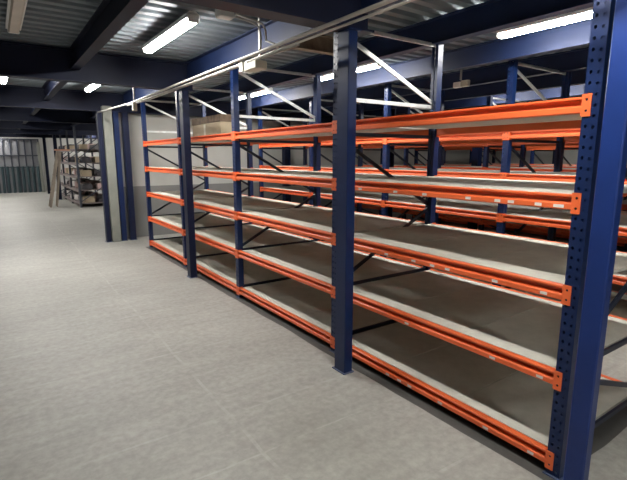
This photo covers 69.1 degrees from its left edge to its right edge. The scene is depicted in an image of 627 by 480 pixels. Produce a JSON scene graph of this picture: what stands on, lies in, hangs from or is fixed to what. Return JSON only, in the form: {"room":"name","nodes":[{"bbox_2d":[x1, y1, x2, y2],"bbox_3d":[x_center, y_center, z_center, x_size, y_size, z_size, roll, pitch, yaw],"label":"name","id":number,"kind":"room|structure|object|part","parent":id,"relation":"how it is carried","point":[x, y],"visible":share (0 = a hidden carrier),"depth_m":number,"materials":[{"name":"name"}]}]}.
{"room":"warehouse","nodes":[
{"label":"warehouse","id":0,"kind":"room"},
{"bbox_2d":[0,137,100,190],"bbox_3d":[-13.063,-3.909,22.428,11.700,2.960,0.100,-7,12,-34],"label":"wall","id":1,"kind":"structure","parent":0,"point":[49,141],"depth_m":22.57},
{"bbox_2d":[0,0,588,104],"bbox_3d":[-2.272,-3.481,12.054,17.700,0.120,29.300,-7,12,-34],"label":"ceiling","id":2,"kind":"structure","parent":0,"point":[55,23],"depth_m":4.47,"materials":[{"name":"metal"}]},
{"bbox_2d":[0,77,7,83],"bbox_3d":[-4.335,-2.329,6.354,0.117,0.113,1.384,-7,12,-34],"label":"lamp","id":3,"kind":"object","parent":2,"relation":"attached to","point":[3,80],"visible":0.29,"depth_m":6.63,"materials":[{"name":"white plastic"}]},
{"bbox_2d":[5,0,27,33],"bbox_3d":[-2.315,-1.817,3.542,0.117,0.113,1.384,-7,12,-34],"label":"lamp","id":4,"kind":"object","parent":2,"relation":"attached to","point":[16,9],"visible":1,"depth_m":3.61,"materials":[{"name":"white plastic"}]},
{"bbox_2d":[30,108,39,115],"bbox_3d":[-5.830,-2.866,9.594,0.100,0.213,3.586,-7,12,-34],"label":"joist","id":5,"kind":"object","parent":2,"relation":"attached to","point":[34,111],"visible":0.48,"depth_m":10.30,"materials":[{"name":"blue paint"}]},
{"bbox_2d":[0,107,95,123],"bbox_3d":[-5.776,-3.198,11.799,11.560,0.348,0.150,-7,12,-34],"label":"cross beam","id":6,"kind":"structure","parent":2,"relation":"attached to","point":[6,113],"depth_m":11.24,"materials":[{"name":"metal"}]},
{"bbox_2d":[0,120,96,130],"bbox_3d":[-7.828,-3.728,14.709,11.560,0.348,0.150,-7,12,-34],"label":"cross beam","id":7,"kind":"structure","parent":2,"relation":"attached to","point":[3,123],"depth_m":14.33,"materials":[{"name":"metal"}]},
{"bbox_2d":[0,128,96,135],"bbox_3d":[-9.881,-4.258,17.618,11.560,0.348,0.150,-7,12,-34],"label":"cross beam","id":8,"kind":"structure","parent":2,"relation":"attached to","point":[2,130],"depth_m":17.34,"materials":[{"name":"metal"}]},
{"bbox_2d":[0,133,97,138],"bbox_3d":[-11.934,-4.787,20.528,11.560,0.348,0.150,-7,12,-34],"label":"cross beam","id":9,"kind":"structure","parent":2,"relation":"attached to","point":[1,134],"depth_m":20.34,"materials":[{"name":"metal"}]},
{"bbox_2d":[42,81,66,100],"bbox_3d":[-3.782,-2.338,6.693,0.100,0.213,3.566,-7,12,-34],"label":"joist","id":10,"kind":"object","parent":2,"relation":"attached to","point":[51,87],"visible":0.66,"depth_m":7.25,"materials":[{"name":"blue paint"}]},
{"bbox_2d":[84,84,99,91],"bbox_3d":[-3.455,-2.481,7.194,0.117,0.113,1.384,-7,12,-34],"label":"lamp","id":11,"kind":"object","parent":2,"relation":"attached to","point":[88,88],"visible":0.44,"depth_m":7.40,"materials":[{"name":"white plastic"}]},
{"bbox_2d":[90,111,95,117],"bbox_3d":[-4.733,-3.001,10.343,0.100,0.213,3.586,-7,12,-34],"label":"joist","id":12,"kind":"object","parent":2,"relation":"attached to","point":[93,115],"visible":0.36,"depth_m":11.58,"materials":[{"name":"blue paint"}]},
{"bbox_2d":[0,40,194,91],"bbox_3d":[-4.021,-1.853,4.398,5.865,0.348,0.150,-7,12,-34],"label":"cross beam","id":13,"kind":"structure","parent":2,"relation":"attached to","point":[17,60],"depth_m":5.35,"materials":[{"name":"blue metal"}]},
{"bbox_2d":[69,0,149,69],"bbox_3d":[-1.764,-1.817,3.832,0.100,0.213,3.486,-7,12,-34],"label":"joist","id":14,"kind":"object","parent":2,"relation":"attached to","point":[111,16],"visible":1,"depth_m":3.84,"materials":[{"name":"blue paint"}]},
{"bbox_2d":[122,88,166,105],"bbox_3d":[-2.686,-2.473,7.442,0.100,0.213,3.566,-7,12,-34],"label":"joist","id":15,"kind":"object","parent":2,"relation":"attached to","point":[139,92],"visible":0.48,"depth_m":8.05,"materials":[{"name":"blue paint"}]},
{"bbox_2d":[142,11,199,53],"bbox_3d":[-1.383,-1.956,4.310,0.117,0.113,1.384,-7,12,-34],"label":"lamp","id":16,"kind":"object","parent":2,"relation":"attached to","point":[190,18],"visible":1,"depth_m":4.11,"materials":[{"name":"white plastic"}]},
{"bbox_2d":[0,85,378,122],"bbox_3d":[-1.230,-2.975,10.592,17.630,0.348,0.150,-7,12,-34],"label":"cross beam","id":17,"kind":"structure","parent":2,"relation":"attached to","point":[10,95],"depth_m":8.60,"materials":[{"name":"metal"}]},
{"bbox_2d":[215,9,235,20],"bbox_3d":[-0.636,-1.727,3.326,0.157,0.210,0.089,-7,12,-34],"label":"junction box","id":18,"kind":"object","parent":2,"relation":"attached to","point":[219,14],"visible":0.62,"depth_m":3.30,"materials":[{"name":"white plastic"}]},
{"bbox_2d":[235,16,261,57],"bbox_3d":[-0.504,-1.597,3.570,0.136,0.230,0.400,3,11,15],"label":"conduit","id":19,"kind":"object","parent":18,"relation":"attached to","point":[237,17],"visible":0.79,"depth_m":3.59,"materials":[{"name":"metal"}]},
{"bbox_2d":[239,17,266,73],"bbox_3d":[-0.517,-1.681,3.839,0.120,0.485,0.290,-7,12,-34],"label":"junction box","id":20,"kind":"object","parent":2,"relation":"hanging from","point":[254,66],"visible":0.98,"depth_m":3.83,"materials":[{"name":"beige plastic"}]},
{"bbox_2d":[131,43,299,105],"bbox_3d":[-1.478,-1.756,5.195,0.034,0.028,4.800,-7,12,-34],"label":"conduit","id":21,"kind":"object","parent":20,"relation":"attached to","point":[298,44],"visible":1,"depth_m":4.34,"materials":[{"name":"metal"}]},
{"bbox_2d":[235,13,278,48],"bbox_3d":[-0.446,-1.576,3.457,0.310,0.230,0.195,-7,12,-34],"label":"conduit","id":22,"kind":"object","parent":21,"relation":"attached to","point":[237,14],"visible":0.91,"depth_m":3.51,"materials":[{"name":"metal"}]},
{"bbox_2d":[184,20,323,80],"bbox_3d":[-0.667,-1.952,4.581,0.100,0.213,3.486,-7,12,-34],"label":"joist","id":23,"kind":"object","parent":2,"relation":"attached to","point":[245,44],"visible":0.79,"depth_m":4.63,"materials":[{"name":"blue paint"}]},
{"bbox_2d":[239,87,272,99],"bbox_3d":[-1.133,-2.687,8.338,0.117,0.113,1.384,-7,12,-34],"label":"lamp","id":24,"kind":"object","parent":2,"relation":"attached to","point":[260,92],"visible":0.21,"depth_m":8.09,"materials":[{"name":"white plastic"}]},
{"bbox_2d":[172,0,373,36],"bbox_3d":[-2.025,-1.337,1.569,5.865,0.348,0.150,-7,12,-34],"label":"cross beam","id":25,"kind":"structure","parent":2,"relation":"attached to","point":[308,13],"depth_m":2.90,"materials":[{"name":"blue metal"}]},
{"bbox_2d":[97,0,396,112],"bbox_3d":[-0.981,-1.637,4.393,0.144,0.032,10.302,-7,13,-35],"label":"conduit","id":26,"kind":"object","parent":25,"relation":"attached to","point":[384,2],"visible":0.91,"depth_m":3.29,"materials":[{"name":"metal"}]},
{"bbox_2d":[132,88,136,110],"bbox_3d":[-2.701,-2.204,6.836,0.060,0.510,0.060,-7,12,-34],"label":"conduit","id":27,"kind":"object","parent":26,"relation":"attached to","point":[134,105],"visible":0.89,"depth_m":6.84,"materials":[{"name":"metal"}]},
{"bbox_2d":[127,0,415,105],"bbox_3d":[-0.499,-1.549,3.882,0.038,0.023,8.900,-7,12,-34],"label":"conduit","id":28,"kind":"object","parent":25,"relation":"attached to","point":[380,11],"visible":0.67,"depth_m":3.16,"materials":[{"name":"metal"}]},
{"bbox_2d":[282,34,357,56],"bbox_3d":[0.024,-1.979,4.581,1.030,0.158,0.090,-7,12,-34],"label":"beam","id":29,"kind":"structure","parent":2,"relation":"attached to","point":[323,44],"depth_m":4.59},
{"bbox_2d":[321,72,332,80],"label":"lamp","id":30,"kind":"object","parent":2,"relation":"attached to","point":[329,75],"depth_m":6.40,"materials":[{"name":"white plastic"}]},
{"bbox_2d":[357,62,381,71],"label":"lamp","id":31,"kind":"object","parent":2,"relation":"attached to","point":[367,66],"depth_m":5.71,"materials":[{"name":"white plastic"}]},
{"bbox_2d":[356,0,401,13],"bbox_3d":[1.334,-1.435,1.744,0.100,0.213,3.506,-7,12,-34],"label":"joist","id":32,"kind":"object","parent":2,"relation":"attached to","point":[364,3],"visible":0.57,"depth_m":3.09,"materials":[{"name":"blue paint"}]},
{"bbox_2d":[189,0,593,107],"bbox_3d":[0.888,-1.907,4.344,0.100,0.213,12.670,-7,12,-34],"label":"joist","id":33,"kind":"object","parent":2,"relation":"attached to","point":[489,16],"visible":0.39,"depth_m":4.05,"materials":[{"name":"blue paint"}]},
{"bbox_2d":[230,18,591,111],"bbox_3d":[1.808,-2.021,4.972,0.100,0.213,12.670,-7,12,-34],"label":"joist","id":34,"kind":"object","parent":2,"relation":"attached to","point":[573,35],"visible":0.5,"depth_m":5.04,"materials":[{"name":"blue paint"}]},
{"bbox_2d":[276,47,588,114],"bbox_3d":[2.745,-2.136,5.612,0.100,0.213,12.670,-7,12,-34],"label":"joist","id":35,"kind":"object","parent":2,"relation":"attached to","point":[573,60],"visible":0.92,"depth_m":6.22,"materials":[{"name":"blue paint"}]},
{"bbox_2d":[321,69,586,116],"bbox_3d":[3.681,-2.252,6.252,0.100,0.213,12.670,-7,12,-34],"label":"joist","id":36,"kind":"object","parent":2,"relation":"attached to","point":[578,77],"visible":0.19,"depth_m":7.42,"materials":[{"name":"blue paint"}]},
{"bbox_2d":[453,70,469,87],"bbox_3d":[1.945,-2.158,5.959,0.060,0.300,0.230,-7,12,-34],"label":"junction box","id":37,"kind":"object","parent":2,"relation":"hanging from","point":[464,83],"visible":0.96,"depth_m":5.96,"materials":[{"name":"white plastic"}]},
{"bbox_2d":[356,84,584,118],"bbox_3d":[4.618,-2.367,6.891,0.100,0.213,12.670,-7,12,-34],"label":"joist","id":38,"kind":"object","parent":2,"relation":"attached to","point":[576,90],"visible":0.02,"depth_m":8.57,"materials":[{"name":"blue paint"}]},
{"bbox_2d":[396,95,581,115],"bbox_3d":[5.554,-2.482,7.531,0.100,0.213,12.670,-7,12,-34],"label":"joist","id":39,"kind":"object","parent":2,"relation":"attached to","point":[579,95],"visible":0.02,"depth_m":10.02,"materials":[{"name":"blue paint"}]},
{"bbox_2d":[496,7,592,38],"bbox_3d":[2.134,-1.844,3.707,0.117,0.113,1.384,-7,12,-34],"label":"lamp","id":40,"kind":"object","parent":2,"relation":"attached to","point":[583,14],"visible":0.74,"depth_m":3.87,"materials":[{"name":"white plastic"}]},
{"bbox_2d":[118,113,482,237],"bbox_3d":[0.980,-2.106,12.557,12.070,2.960,0.120,-7,12,-34],"label":"wall","id":41,"kind":"structure","parent":0,"point":[221,156],"depth_m":9.92,"materials":[{"name":"grey paint"}]},
{"bbox_2d":[0,190,626,479],"bbox_3d":[-2.274,-0.559,12.585,17.700,0.100,29.300,-7,12,-34],"label":"floor","id":42,"kind":"structure","parent":0,"point":[116,363],"depth_m":3.34,"materials":[{"name":"concrete"}]},
{"bbox_2d":[0,138,41,192],"bbox_3d":[-14.844,-3.352,20.636,4.310,2.500,0.190,-7,12,-34],"label":"gate","id":43,"kind":"object","parent":42,"relation":"on","point":[19,163],"depth_m":21.35,"materials":[{"name":"metal"}]},
{"bbox_3d":[-14.279,-3.428,21.057,0.060,2.500,0.070,-7,12,-34],"label":"post","id":44,"kind":"part","parent":43,"relation":"part of","materials":[{"name":"metal"}]},
{"bbox_3d":[-14.046,-3.457,21.216,0.060,2.500,0.070,-7,12,-34],"label":"post","id":45,"kind":"part","parent":43,"relation":"part of","materials":[{"name":"metal"}]},
{"bbox_3d":[-14.857,-4.556,20.438,4.250,0.060,0.080,-7,12,-34],"label":"rail","id":46,"kind":"part","parent":43,"relation":"part of","materials":[{"name":"metal"}]},
{"bbox_3d":[-14.857,-3.823,20.571,4.250,0.050,0.080,-7,12,-34],"label":"rail","id":47,"kind":"part","parent":43,"relation":"part of","materials":[{"name":"metal"}]},
{"bbox_3d":[-13.813,-3.485,21.375,0.060,2.500,0.070,-7,12,-34],"label":"post","id":48,"kind":"part","parent":43,"relation":"part of","materials":[{"name":"metal"}]},
{"bbox_3d":[-13.580,-3.514,21.534,0.060,2.500,0.070,-7,12,-34],"label":"post","id":49,"kind":"part","parent":43,"relation":"part of","materials":[{"name":"metal"}]},
{"bbox_3d":[-13.348,-3.543,21.693,0.060,2.500,0.070,-7,12,-34],"label":"post","id":50,"kind":"part","parent":43,"relation":"part of","materials":[{"name":"metal"}]},
{"bbox_2d":[36,142,44,191],"bbox_3d":[-12.972,-3.458,21.646,0.160,2.350,0.040,-7,12,-34],"label":"pillar","id":51,"kind":"structure","parent":42,"relation":"on","point":[37,143],"depth_m":21.63,"materials":[{"name":"grey paint"}]},
{"bbox_2d":[42,138,50,193],"bbox_3d":[-12.112,-3.360,20.662,0.152,2.510,0.160,-7,12,-34],"label":"steel column","id":52,"kind":"structure","parent":42,"relation":"on","point":[43,139],"depth_m":20.65,"materials":[{"name":"metal"}]},
{"bbox_2d":[52,134,62,199],"bbox_3d":[-10.010,-2.836,17.786,0.152,2.510,0.160,-7,12,-34],"label":"steel column","id":53,"kind":"structure","parent":42,"relation":"on","point":[53,135],"depth_m":17.66,"materials":[{"name":"metal"}]},
{"bbox_2d":[49,149,69,206],"bbox_3d":[-8.596,-2.086,15.358,0.744,1.917,0.642,-7,12,-34],"label":"plank","id":54,"kind":"object","parent":42,"relation":"on","point":[57,162],"visible":1,"depth_m":15.14,"materials":[{"name":"brown wood"}]},
{"bbox_3d":[-8.778,-2.063,15.356,0.470,1.874,0.052,-3,11,-14],"label":"rail","id":55,"kind":"part","parent":54,"relation":"part of","materials":[{"name":"brown wood"}]},
{"bbox_3d":[-8.584,-2.013,15.082,0.447,1.874,0.041,-5,11,-25],"label":"rail","id":56,"kind":"part","parent":54,"relation":"part of","materials":[{"name":"brown wood"}]},
{"bbox_3d":[-8.703,-2.078,15.493,0.407,1.845,0.046,3,11,16],"label":"leg","id":57,"kind":"part","parent":54,"relation":"part of","materials":[{"name":"brown wood"}]},
{"bbox_3d":[-8.515,-2.029,15.226,0.364,1.845,0.045,2,10,9],"label":"leg","id":58,"kind":"part","parent":54,"relation":"part of","materials":[{"name":"brown wood"}]},
{"bbox_2d":[59,126,102,207],"bbox_3d":[-8.880,-2.833,17.470,1.150,2.620,5.770,-7,12,-34],"label":"shelving","id":59,"kind":"object","parent":42,"relation":"on","point":[79,190],"visible":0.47,"depth_m":16.30,"materials":[{"name":"metal"}]},
{"bbox_2d":[79,144,87,148],"bbox_3d":[-7.667,-3.112,15.157,0.240,0.152,0.260,-6,12,-32],"label":"carton","id":60,"kind":"object","parent":59,"relation":"on","point":[81,146],"visible":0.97,"depth_m":15.05,"materials":[{"name":"beige cardboard"}]},
{"bbox_3d":[-7.797,-2.260,15.988,1.140,0.022,1.820,-7,12,-34],"label":"shelf panel","id":61,"kind":"part","parent":59,"relation":"part of","materials":[{"name":"metal"}]},
{"bbox_2d":[80,170,91,175],"bbox_3d":[-7.663,-2.251,15.317,0.300,0.202,0.340,-7,13,-35],"label":"carton","id":62,"kind":"object","parent":59,"relation":"on","point":[82,172],"visible":0.94,"depth_m":15.19,"materials":[{"name":"beige cardboard"}]},
{"bbox_2d":[80,157,91,162],"bbox_3d":[-7.635,-2.696,15.252,0.342,0.200,0.409,-9,13,-40],"label":"bundle","id":63,"kind":"object","parent":59,"relation":"on","point":[84,159],"visible":0.92,"depth_m":15.11,"materials":[{"name":"grey"}]},
{"bbox_3d":[-7.797,-1.827,16.066,1.140,0.022,1.820,-7,12,-34],"label":"shelf panel","id":64,"kind":"part","parent":59,"relation":"part of","materials":[{"name":"metal"}]},
{"bbox_2d":[82,183,92,189],"bbox_3d":[-7.642,-1.819,15.404,0.342,0.200,0.409,-5,11,-26],"label":"bundle","id":65,"kind":"object","parent":59,"relation":"on","point":[86,186],"visible":0.99,"depth_m":15.26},
{"bbox_3d":[-7.798,-1.394,16.145,1.140,0.022,1.820,-7,12,-34],"label":"shelf panel","id":66,"kind":"part","parent":59,"relation":"part of","materials":[{"name":"metal"}]},
{"bbox_2d":[82,196,94,202],"bbox_3d":[-7.646,-1.388,15.486,0.300,0.202,0.340,-9,14,-40],"label":"carton","id":67,"kind":"object","parent":59,"relation":"on","point":[90,199],"visible":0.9,"depth_m":15.38,"materials":[{"name":"beige cardboard"}]},
{"bbox_2d":[90,181,100,186],"bbox_3d":[-7.986,-2.054,16.689,0.300,0.202,0.340,-7,12,-34],"label":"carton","id":68,"kind":"object","parent":59,"relation":"on","point":[93,183],"visible":0.58,"depth_m":16.53,"materials":[{"name":"cardboard"}]},
{"bbox_2d":[93,156,99,162],"bbox_3d":[-7.303,-2.743,15.506,0.300,0.202,0.340,-7,12,-34],"label":"carton","id":69,"kind":"object","parent":59,"relation":"on","point":[96,159],"visible":0.53,"depth_m":15.33,"materials":[{"name":"beige cardboard"}]},
{"bbox_2d":[96,183,101,188],"bbox_3d":[-7.303,-1.867,15.665,0.300,0.202,0.340,-7,12,-34],"label":"carton","id":70,"kind":"object","parent":59,"relation":"on","point":[98,185],"visible":0.44,"depth_m":15.48,"materials":[{"name":"cardboard"}]},
{"bbox_2d":[95,110,111,241],"bbox_3d":[-4.064,-1.204,8.823,0.112,2.510,0.190,-7,12,-34],"label":"steel column","id":71,"kind":"structure","parent":42,"relation":"on","point":[99,125],"depth_m":8.76,"materials":[{"name":"blue metal"}]},
{"bbox_2d":[100,106,121,241],"bbox_3d":[-3.959,-1.262,8.892,0.160,2.600,0.260,-7,12,-34],"label":"pillar","id":72,"kind":"structure","parent":42,"relation":"on","point":[107,122],"depth_m":8.78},
{"bbox_2d":[112,111,127,240],"bbox_3d":[-3.830,-1.232,8.982,0.132,2.510,0.190,-7,12,-34],"label":"steel column","id":73,"kind":"structure","parent":42,"relation":"on","point":[115,119],"depth_m":8.91,"materials":[{"name":"metal"}]},
{"bbox_2d":[120,112,136,239],"bbox_3d":[-3.686,-1.250,9.081,0.142,2.510,0.190,-7,12,-34],"label":"steel column","id":74,"kind":"structure","parent":42,"relation":"on","point":[124,115],"depth_m":9.02,"materials":[{"name":"blue metal"}]},
{"bbox_2d":[178,89,197,278],"bbox_3d":[-1.696,-0.719,6.165,0.122,2.510,0.170,-7,12,-34],"label":"steel column","id":75,"kind":"structure","parent":42,"relation":"on","point":[183,94],"depth_m":6.11,"materials":[{"name":"blue metal"}]},
{"bbox_2d":[281,121,290,201],"bbox_3d":[-0.663,-1.634,11.206,0.182,2.510,0.190,-7,12,-34],"label":"steel column","id":76,"kind":"structure","parent":42,"relation":"on","point":[286,157],"depth_m":11.13,"materials":[{"name":"metal"}]},
{"bbox_2d":[332,27,361,374],"bbox_3d":[0.236,-0.210,3.370,0.107,2.510,0.170,-7,12,-34],"label":"steel column","id":77,"kind":"structure","parent":42,"relation":"on","point":[347,38],"depth_m":3.31,"materials":[{"name":"blue metal"}]},
{"bbox_3d":[0.232,1.021,3.591,0.099,0.008,0.154,-7,12,-34],"label":"plate","id":78,"kind":"part","parent":77,"relation":"part of","materials":[{"name":"metal"}]},
{"bbox_3d":[0.240,-1.442,3.149,0.100,0.008,0.170,-7,12,-34],"label":"cap plate","id":79,"kind":"part","parent":77,"relation":"part of","materials":[{"name":"blue paint"}]},
{"bbox_2d":[140,0,626,479],"bbox_3d":[-0.410,-0.682,5.534,1.209,2.665,7.635,-7,12,-34],"label":"rack","id":80,"kind":"object","parent":42,"relation":"on","point":[502,360],"visible":0.9,"depth_m":3.47,"materials":[{"name":"orange metal"}]},
{"bbox_3d":[-2.024,0.097,8.037,1.089,0.018,1.811,-7,12,-34],"label":"shelf panel","id":81,"kind":"part","parent":80,"relation":"part of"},
{"bbox_3d":[-2.023,-1.232,7.795,1.089,0.018,1.811,-7,12,-34],"label":"shelf panel","id":82,"kind":"part","parent":80,"relation":"part of","materials":[{"name":"wood"}]},
{"bbox_3d":[-2.023,-0.344,7.957,1.089,0.018,1.811,-7,12,-34],"label":"shelf panel","id":83,"kind":"part","parent":80,"relation":"part of","materials":[{"name":"wood"}]},
{"bbox_3d":[-2.023,-0.789,7.876,1.089,0.018,1.811,-7,12,-34],"label":"shelf panel","id":84,"kind":"part","parent":80,"relation":"part of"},
{"bbox_2d":[191,114,231,136],"bbox_3d":[-1.397,-1.546,6.231,0.186,0.265,1.016,-7,12,-34],"label":"carton","id":85,"kind":"object","parent":80,"relation":"on","point":[219,123],"visible":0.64,"depth_m":5.98,"materials":[{"name":"beige cardboard"}]},
{"bbox_3d":[-1.397,-1.634,6.215,0.186,0.088,1.016,-7,12,-34],"label":"lid","id":86,"kind":"part","parent":85,"relation":"part of","materials":[{"name":"cardboard"}]},
{"bbox_3d":[-2.022,-1.673,7.715,1.089,0.018,1.811,-7,12,-34],"label":"shelf panel","id":87,"kind":"part","parent":80,"relation":"part of","materials":[{"name":"wood"}]},
{"bbox_3d":[-0.950,0.374,6.515,1.089,0.018,1.796,-7,12,-34],"label":"shelf panel","id":88,"kind":"part","parent":80,"relation":"part of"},
{"bbox_3d":[-0.949,-0.955,6.274,1.089,0.018,1.796,-7,12,-34],"label":"shelf panel","id":89,"kind":"part","parent":80,"relation":"part of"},
{"bbox_3d":[-0.950,-0.512,6.354,1.089,0.018,1.796,-7,12,-34],"label":"shelf panel","id":90,"kind":"part","parent":80,"relation":"part of","materials":[{"name":"wood"}]},
{"bbox_3d":[-0.950,-0.067,6.435,1.089,0.018,1.796,-7,12,-34],"label":"shelf panel","id":91,"kind":"part","parent":80,"relation":"part of","materials":[{"name":"wood"}]},
{"bbox_3d":[-0.949,-1.396,6.194,1.089,0.018,1.796,-7,12,-34],"label":"shelf panel","id":92,"kind":"part","parent":80,"relation":"part of","materials":[{"name":"wood"}]},
{"bbox_3d":[0.122,0.651,4.996,1.089,0.018,1.806,-7,12,-34],"label":"shelf panel","id":93,"kind":"part","parent":80,"relation":"part of","materials":[{"name":"wood"}]},
{"bbox_3d":[0.122,0.209,4.916,1.089,0.018,1.806,-7,12,-34],"label":"shelf panel","id":94,"kind":"part","parent":80,"relation":"part of","materials":[{"name":"wood"}]},
{"bbox_3d":[0.122,-0.235,4.835,1.089,0.018,1.806,-7,12,-34],"label":"shelf panel","id":95,"kind":"part","parent":80,"relation":"part of","materials":[{"name":"wood"}]},
{"bbox_3d":[0.123,-0.678,4.755,1.089,0.018,1.806,-7,12,-34],"label":"shelf panel","id":96,"kind":"part","parent":80,"relation":"part of","materials":[{"name":"metal"}]},
{"bbox_3d":[0.123,-1.119,4.675,1.089,0.018,1.806,-7,12,-34],"label":"shelf panel","id":97,"kind":"part","parent":80,"relation":"part of","materials":[{"name":"wood"}]},
{"bbox_3d":[1.199,0.929,3.468,1.089,0.018,1.816,-7,12,-34],"label":"shelf panel","id":98,"kind":"part","parent":80,"relation":"part of","materials":[{"name":"wood"}]},
{"bbox_3d":[1.200,0.487,3.388,1.089,0.018,1.816,-7,12,-34],"label":"shelf panel","id":99,"kind":"part","parent":80,"relation":"part of","materials":[{"name":"wood"}]},
{"bbox_3d":[1.200,0.043,3.307,1.089,0.018,1.816,-7,12,-34],"label":"shelf panel","id":100,"kind":"part","parent":80,"relation":"part of","materials":[{"name":"metal"}]},
{"bbox_3d":[1.200,-0.400,3.227,1.089,0.018,1.816,-7,12,-34],"label":"shelf panel","id":101,"kind":"part","parent":80,"relation":"part of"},
{"bbox_3d":[1.201,-0.841,3.147,1.089,0.018,1.816,-7,12,-34],"label":"shelf panel","id":102,"kind":"part","parent":80,"relation":"part of","materials":[{"name":"wood"}]},
{"bbox_3d":[1.283,1.236,2.411,0.097,0.008,0.090,-7,12,-34],"label":"foot plate","id":103,"kind":"part","parent":80,"relation":"part of","materials":[{"name":"metal"}]},
{"bbox_2d":[382,108,396,216],"bbox_3d":[1.361,-1.111,8.337,0.182,2.510,0.190,-7,12,-34],"label":"steel column","id":104,"kind":"structure","parent":42,"relation":"on","point":[393,110],"depth_m":8.28,"materials":[{"name":"metal"}]},
{"bbox_2d":[258,59,626,318],"bbox_3d":[1.504,-0.926,6.884,1.209,2.665,7.635,-7,12,-34],"label":"rack","id":105,"kind":"object","parent":42,"relation":"on","point":[552,218],"visible":0.42,"depth_m":5.65,"materials":[{"name":"metal"}]},
{"bbox_3d":[-0.109,-0.146,9.387,1.089,0.018,1.811,-7,12,-34],"label":"shelf panel","id":106,"kind":"part","parent":105,"relation":"part of","materials":[{"name":"wood"}]},
{"bbox_3d":[-0.108,-1.476,9.145,1.089,0.018,1.811,-7,12,-34],"label":"shelf panel","id":107,"kind":"part","parent":105,"relation":"part of","materials":[{"name":"wood"}]},
{"bbox_3d":[-0.108,-1.033,9.226,1.089,0.018,1.811,-7,12,-34],"label":"shelf panel","id":108,"kind":"part","parent":105,"relation":"part of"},
{"bbox_3d":[0.964,0.131,7.865,1.089,0.018,1.796,-7,12,-34],"label":"shelf panel","id":109,"kind":"part","parent":105,"relation":"part of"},
{"bbox_3d":[0.965,-0.756,7.704,1.089,0.018,1.796,-7,12,-34],"label":"shelf panel","id":110,"kind":"part","parent":105,"relation":"part of","materials":[{"name":"wood"}]},
{"bbox_3d":[0.965,-1.198,7.624,1.089,0.018,1.796,-7,12,-34],"label":"shelf panel","id":111,"kind":"part","parent":105,"relation":"part of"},
{"bbox_3d":[2.036,0.408,6.346,1.089,0.018,1.806,-7,12,-34],"label":"shelf panel","id":112,"kind":"part","parent":105,"relation":"part of","materials":[{"name":"metal"}]},
{"bbox_3d":[2.037,-0.479,6.185,1.089,0.018,1.806,-7,12,-34],"label":"shelf panel","id":113,"kind":"part","parent":105,"relation":"part of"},
{"bbox_3d":[2.037,-0.922,6.104,1.089,0.018,1.806,-7,12,-34],"label":"shelf panel","id":114,"kind":"part","parent":105,"relation":"part of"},
{"bbox_3d":[3.115,-0.643,4.577,1.089,0.018,1.816,-7,12,-34],"label":"shelf panel","id":115,"kind":"part","parent":105,"relation":"part of","materials":[{"name":"metal"}]},
{"bbox_3d":[3.115,-0.201,4.657,1.089,0.018,1.816,-7,12,-34],"label":"shelf panel","id":116,"kind":"part","parent":105,"relation":"part of","materials":[{"name":"wood"}]},
{"bbox_3d":[3.114,0.686,4.818,1.089,0.018,1.816,-7,12,-34],"label":"shelf panel","id":117,"kind":"part","parent":105,"relation":"part of","materials":[{"name":"metal"}]},
{"bbox_3d":[3.114,0.244,4.738,1.089,0.018,1.816,-7,12,-34],"label":"shelf panel","id":118,"kind":"part","parent":105,"relation":"part of","materials":[{"name":"metal"}]},
{"bbox_2d":[467,147,482,229],"bbox_3d":[3.489,-1.373,9.790,0.182,2.510,0.190,-7,12,-34],"label":"steel column","id":119,"kind":"structure","parent":42,"relation":"on","point":[476,160],"depth_m":9.71,"materials":[{"name":"metal"}]},
{"bbox_2d":[355,96,626,251],"bbox_3d":[3.435,-1.164,8.203,1.209,2.665,7.635,-7,12,-34],"label":"rack","id":120,"kind":"object","parent":42,"relation":"on","point":[621,239],"visible":0.11,"depth_m":8.13,"materials":[{"name":"metal"}]},
{"bbox_3d":[2.895,-0.549,9.104,1.089,0.018,1.796,-7,12,-34],"label":"shelf panel","id":121,"kind":"part","parent":120,"relation":"part of","materials":[{"name":"wood"}]},
{"bbox_3d":[2.896,-1.436,8.943,1.089,0.018,1.796,-7,12,-34],"label":"shelf panel","id":122,"kind":"part","parent":120,"relation":"part of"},
{"bbox_3d":[3.967,-0.272,7.584,1.089,0.018,1.806,-7,12,-34],"label":"shelf panel","id":123,"kind":"part","parent":120,"relation":"part of","materials":[{"name":"metal"}]},
{"bbox_3d":[3.968,-1.160,7.423,1.089,0.018,1.806,-7,12,-34],"label":"shelf panel","id":124,"kind":"part","parent":120,"relation":"part of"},
{"bbox_2d":[412,145,626,246],"bbox_3d":[5.365,-1.402,9.522,1.209,2.665,7.635,-7,12,-34],"label":"rack","id":125,"kind":"object","parent":42,"relation":"on","point":[577,146],"visible":0.08,"depth_m":10.21,"materials":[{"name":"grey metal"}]},
{"bbox_3d":[3.753,-1.951,11.783,1.089,0.018,1.811,-7,12,-34],"label":"shelf panel","id":126,"kind":"part","parent":125,"relation":"part of","materials":[{"name":"wood"}]},
{"bbox_3d":[4.827,-1.674,10.261,1.089,0.018,1.796,-7,12,-34],"label":"shelf panel","id":127,"kind":"part","parent":125,"relation":"part of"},
{"bbox_2d":[469,149,626,210],"bbox_3d":[7.296,-1.640,10.840,1.209,2.665,7.635,-7,12,-34],"label":"rack","id":128,"kind":"object","parent":42,"relation":"on","point":[532,154],"visible":0.09,"depth_m":12.24,"materials":[{"name":"metal"}]},
{"bbox_2d":[563,0,626,479],"bbox_3d":[1.249,-0.126,1.938,0.087,2.858,0.130,-7,12,-34],"label":"steel column","id":129,"kind":"structure","parent":42,"relation":"on","point":[612,158],"depth_m":1.95,"materials":[{"name":"blue metal"}]},
{"bbox_2d":[489,150,623,210],"bbox_3d":[9.668,-1.770,10.743,0.100,2.960,13.060,-7,12,-34],"label":"wall","id":130,"kind":"structure","parent":0,"point":[546,157],"depth_m":14.19,"materials":[{"name":"grey paint"}]}
]}

